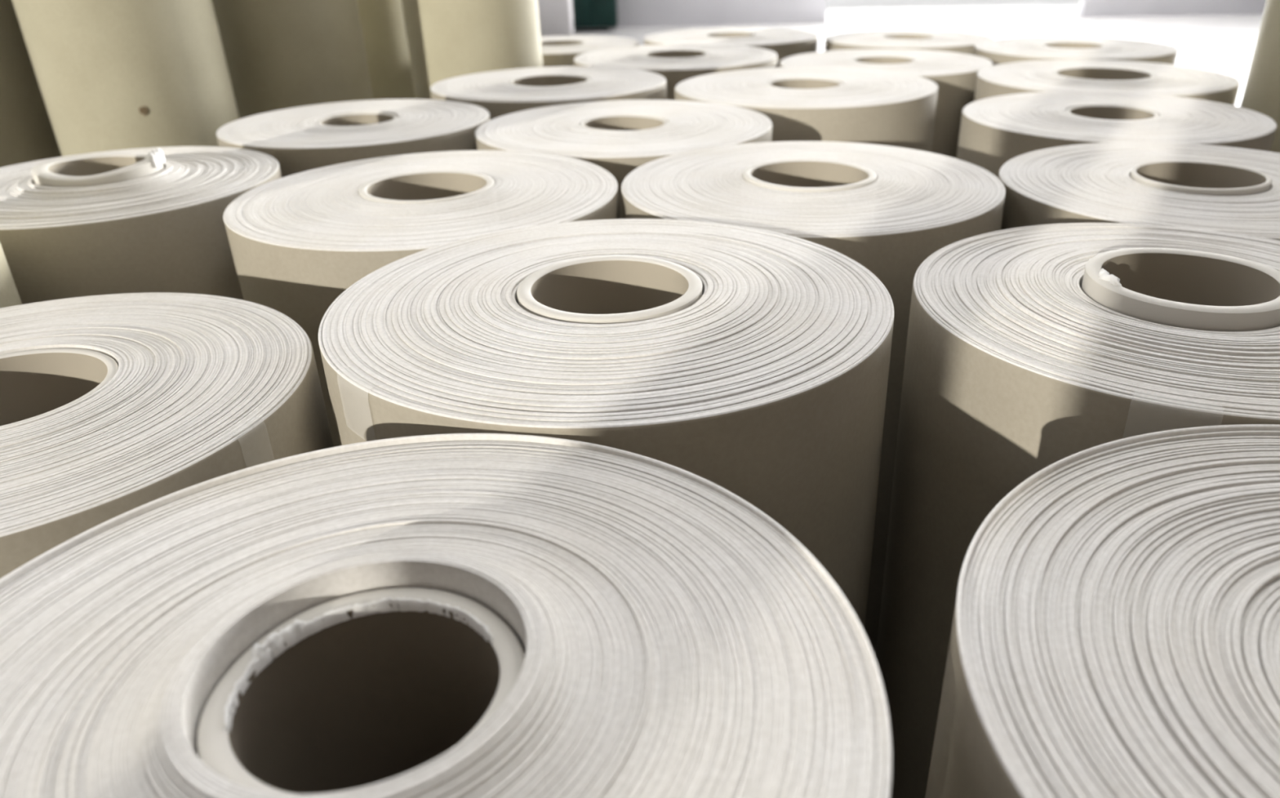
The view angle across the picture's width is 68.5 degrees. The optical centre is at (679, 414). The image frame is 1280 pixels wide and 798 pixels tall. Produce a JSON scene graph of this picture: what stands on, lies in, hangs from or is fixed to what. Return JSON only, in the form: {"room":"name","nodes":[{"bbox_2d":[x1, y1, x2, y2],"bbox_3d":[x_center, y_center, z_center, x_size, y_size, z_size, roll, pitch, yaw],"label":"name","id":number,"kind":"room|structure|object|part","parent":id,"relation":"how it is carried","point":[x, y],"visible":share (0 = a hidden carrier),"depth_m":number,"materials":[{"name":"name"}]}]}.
{"room":"paper warehouse","nodes":[
{"label":"paper warehouse","id":0,"kind":"room"},
{"bbox_2d":[573,0,1262,106],"bbox_3d":[2.388,-5.357,13.054,26.200,0.120,32.650,-1,28,0],"label":"floor","id":1,"kind":"structure","parent":0,"point":[1222,43],"depth_m":12.67,"materials":[{"name":"concrete"}]},
{"bbox_2d":[0,243,22,308],"bbox_3d":[-0.991,-0.034,1.157,0.348,1.623,0.348,4,28,10],"label":"paper roll","id":2,"kind":"object","parent":1,"relation":"on","point":[9,295],"visible":0.02,"depth_m":1.16,"materials":[{"name":"beige paper"}]},
{"bbox_2d":[0,0,62,167],"bbox_3d":[-1.712,-0.652,2.366,0.398,1.623,0.398,-1,28,0],"label":"paper roll","id":3,"kind":"object","parent":1,"relation":"on","point":[27,134],"visible":0.09,"depth_m":2.21,"materials":[{"name":"beige paper"}]},
{"bbox_2d":[12,0,239,156],"bbox_3d":[-1.270,-0.623,2.292,0.398,1.622,0.399,7,29,15],"label":"paper roll","id":4,"kind":"object","parent":1,"relation":"on","point":[111,75],"visible":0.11,"depth_m":2.06,"materials":[{"name":"beige paper"}]},
{"bbox_2d":[0,146,281,304],"bbox_3d":[-0.914,0.027,1.710,0.531,0.999,0.531,-1,28,0],"label":"paper roll","id":5,"kind":"object","parent":1,"relation":"on","point":[144,220],"visible":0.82,"depth_m":1.38,"materials":[{"name":"white paper"}]},
{"bbox_2d":[0,293,333,578],"bbox_3d":[-0.606,0.392,1.065,0.535,0.940,0.534,-1,28,0],"label":"paper roll","id":6,"kind":"object","parent":1,"relation":"on","point":[112,406],"visible":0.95,"depth_m":0.85,"materials":[{"name":"white paper"}]},
{"bbox_2d":[212,0,373,119],"bbox_3d":[-1.076,-0.836,2.691,0.398,1.622,0.398,-1,28,0],"label":"paper roll","id":7,"kind":"object","parent":1,"relation":"on","point":[279,54],"visible":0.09,"depth_m":2.45,"materials":[{"name":"beige paper"}]},
{"bbox_2d":[216,98,489,177],"bbox_3d":[-0.644,-0.175,2.124,0.530,0.960,0.530,-1,28,0],"label":"paper roll","id":8,"kind":"object","parent":1,"relation":"on","point":[301,139],"visible":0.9,"depth_m":1.81,"materials":[{"name":"white paper"}]},
{"bbox_2d":[356,0,415,99],"bbox_3d":[-1.047,-1.105,3.202,0.398,1.623,0.398,-1,28,0],"label":"paper roll","id":9,"kind":"object","parent":1,"relation":"on","point":[382,21],"visible":0.08,"depth_m":3.00,"materials":[{"name":"beige paper"}]},
{"bbox_2d":[222,150,619,447],"bbox_3d":[-0.357,0.095,1.590,0.556,0.970,0.553,-14,30,-23],"label":"paper roll","id":10,"kind":"object","parent":1,"relation":"on","point":[298,242],"visible":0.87,"depth_m":1.27,"materials":[{"name":"white paper"}]},
{"bbox_2d":[0,433,892,797],"bbox_3d":[-0.148,0.555,0.692,0.518,0.979,0.520,-1,28,0],"label":"paper roll","id":11,"kind":"object","parent":1,"relation":"on","point":[451,615],"visible":1,"depth_m":0.52,"materials":[{"name":"white paper"}]},
{"bbox_2d":[401,0,542,99],"bbox_3d":[-0.615,-0.967,2.924,0.397,1.622,0.398,-1,28,0],"label":"paper roll","id":12,"kind":"object","parent":1,"relation":"on","point":[446,39],"visible":0.09,"depth_m":2.68,"materials":[{"name":"beige paper"}]},
{"bbox_2d":[430,66,666,119],"bbox_3d":[-0.307,-0.386,2.508,0.568,0.966,0.569,20,34,34],"label":"paper roll","id":13,"kind":"object","parent":1,"relation":"on","point":[505,91],"visible":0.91,"depth_m":2.21,"materials":[{"name":"white paper"}]},
{"bbox_2d":[537,0,574,36],"bbox_3d":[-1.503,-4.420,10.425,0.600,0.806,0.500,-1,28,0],"label":"column","id":14,"kind":"structure","parent":1,"relation":"on","point":[555,16],"depth_m":10.21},
{"bbox_2d":[540,35,639,66],"bbox_3d":[-0.411,-0.883,3.492,0.558,0.938,0.559,-1,28,0],"label":"paper roll","id":15,"kind":"object","parent":1,"relation":"on","point":[560,50],"visible":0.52,"depth_m":3.20,"materials":[{"name":"white paper"}]},
{"bbox_2d":[572,0,617,31],"bbox_3d":[-1.231,-6.200,12.578,0.700,1.950,0.600,-1,28,0],"label":"storage cabinet","id":16,"kind":"object","parent":1,"relation":"on","point":[586,13],"visible":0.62,"depth_m":12.69,"materials":[{"name":"green metal"}]},
{"bbox_3d":[-1.398,-6.096,12.333,0.331,1.800,0.023,-1,28,0],"label":"door","id":17,"kind":"part","parent":16,"relation":"part of","materials":[{"name":"green metal"}]},
{"bbox_3d":[-1.059,-6.103,12.333,0.331,1.800,0.023,-1,28,0],"label":"door","id":18,"kind":"part","parent":16,"relation":"part of","materials":[{"name":"green metal"}]},
{"bbox_2d":[318,218,893,630],"bbox_3d":[-0.060,0.304,1.164,0.559,0.982,0.559,1,28,4],"label":"paper roll","id":19,"kind":"object","parent":1,"relation":"on","point":[753,363],"visible":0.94,"depth_m":0.83,"materials":[{"name":"white paper"}]},
{"bbox_2d":[475,99,772,218],"bbox_3d":[-0.097,-0.139,2.035,0.586,0.961,0.586,-1,28,0],"label":"paper roll","id":20,"kind":"object","parent":1,"relation":"on","point":[619,137],"visible":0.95,"depth_m":1.75,"materials":[{"name":"white paper"}]},
{"bbox_2d":[573,44,777,100],"bbox_3d":[-0.002,-0.620,2.946,0.590,0.964,0.590,-1,28,0],"label":"paper roll","id":21,"kind":"object","parent":1,"relation":"on","point":[677,63],"visible":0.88,"depth_m":2.64,"materials":[{"name":"white paper"}]},
{"bbox_2d":[644,26,818,66],"bbox_3d":[0.190,-0.922,3.530,0.614,0.948,0.615,-1,28,0],"label":"paper roll","id":22,"kind":"object","parent":1,"relation":"on","point":[785,42],"visible":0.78,"depth_m":3.23,"materials":[{"name":"white paper"}]},
{"bbox_2d":[674,66,937,152],"bbox_3d":[0.303,-0.349,2.418,0.608,0.962,0.609,9,29,19],"label":"paper roll","id":23,"kind":"object","parent":1,"relation":"on","point":[802,104],"visible":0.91,"depth_m":2.04,"materials":[{"name":"white paper"}]},
{"bbox_2d":[621,141,1005,655],"bbox_3d":[0.200,0.074,1.603,0.555,0.972,0.555,-9,29,-14],"label":"paper roll","id":24,"kind":"object","parent":1,"relation":"on","point":[886,209],"visible":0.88,"depth_m":1.30,"materials":[{"name":"white paper"}]},
{"bbox_2d":[779,48,992,158],"bbox_3d":[0.592,-0.593,2.892,0.596,0.943,0.596,-1,28,0],"label":"paper roll","id":25,"kind":"object","parent":1,"relation":"on","point":[954,73],"visible":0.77,"depth_m":2.55,"materials":[{"name":"white paper"}]},
{"bbox_2d":[824,29,993,55],"bbox_3d":[0.787,-0.868,3.407,0.560,0.945,0.560,-1,28,0],"label":"paper roll","id":26,"kind":"object","parent":1,"relation":"on","point":[951,41],"visible":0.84,"depth_m":3.12,"materials":[{"name":"white paper"}]},
{"bbox_2d":[973,35,1178,65],"bbox_3d":[1.199,-0.694,3.051,0.575,0.951,0.576,-1,28,0],"label":"paper roll","id":27,"kind":"object","parent":1,"relation":"on","point":[1016,49],"visible":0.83,"depth_m":2.76,"materials":[{"name":"white paper"}]},
{"bbox_2d":[875,222,1279,797],"bbox_3d":[0.506,0.298,1.141,0.521,0.994,0.521,1,28,4],"label":"paper roll","id":28,"kind":"object","parent":1,"relation":"on","point":[1029,349],"visible":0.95,"depth_m":0.90,"materials":[{"name":"white paper"}]},
{"bbox_2d":[924,424,1279,797],"bbox_3d":[0.429,0.562,0.675,0.555,0.962,0.555,23,36,38],"label":"paper roll","id":29,"kind":"object","parent":1,"relation":"on","point":[1115,632],"visible":1,"depth_m":0.52,"materials":[{"name":"white paper"}]},
{"bbox_2d":[973,59,1239,106],"bbox_3d":[1.060,-0.423,2.543,0.602,0.950,0.602,-1,28,0],"label":"paper roll","id":30,"kind":"object","parent":1,"relation":"on","point":[1048,75],"visible":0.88,"depth_m":2.28,"materials":[{"name":"white paper"}]},
{"bbox_2d":[956,91,1276,177],"bbox_3d":[0.855,-0.168,2.057,0.564,0.956,0.565,-1,28,0],"label":"paper roll","id":31,"kind":"object","parent":1,"relation":"on","point":[994,131],"visible":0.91,"depth_m":1.78,"materials":[{"name":"white paper"}]},
{"bbox_2d":[998,142,1279,240],"bbox_3d":[0.755,0.084,1.567,0.548,0.969,0.548,-11,29,-19],"label":"paper roll","id":32,"kind":"object","parent":1,"relation":"on","point":[1215,188],"visible":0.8,"depth_m":1.34,"materials":[{"name":"white paper"}]},
{"bbox_2d":[1240,0,1279,152],"bbox_3d":[1.448,-0.556,2.056,0.433,1.622,0.432,-1,28,0],"label":"paper roll","id":33,"kind":"object","parent":1,"relation":"on","point":[1261,94],"visible":0.03,"depth_m":1.96,"materials":[{"name":"beige paper"}]},
{"bbox_2d":[582,0,1266,27],"bbox_3d":[2.306,-9.238,11.499,14.200,8.200,0.200,-1,28,0],"label":"wall","id":34,"kind":"structure","parent":0,"point":[631,13],"depth_m":13.25,"materials":[{"name":"white paint"}]}
]}

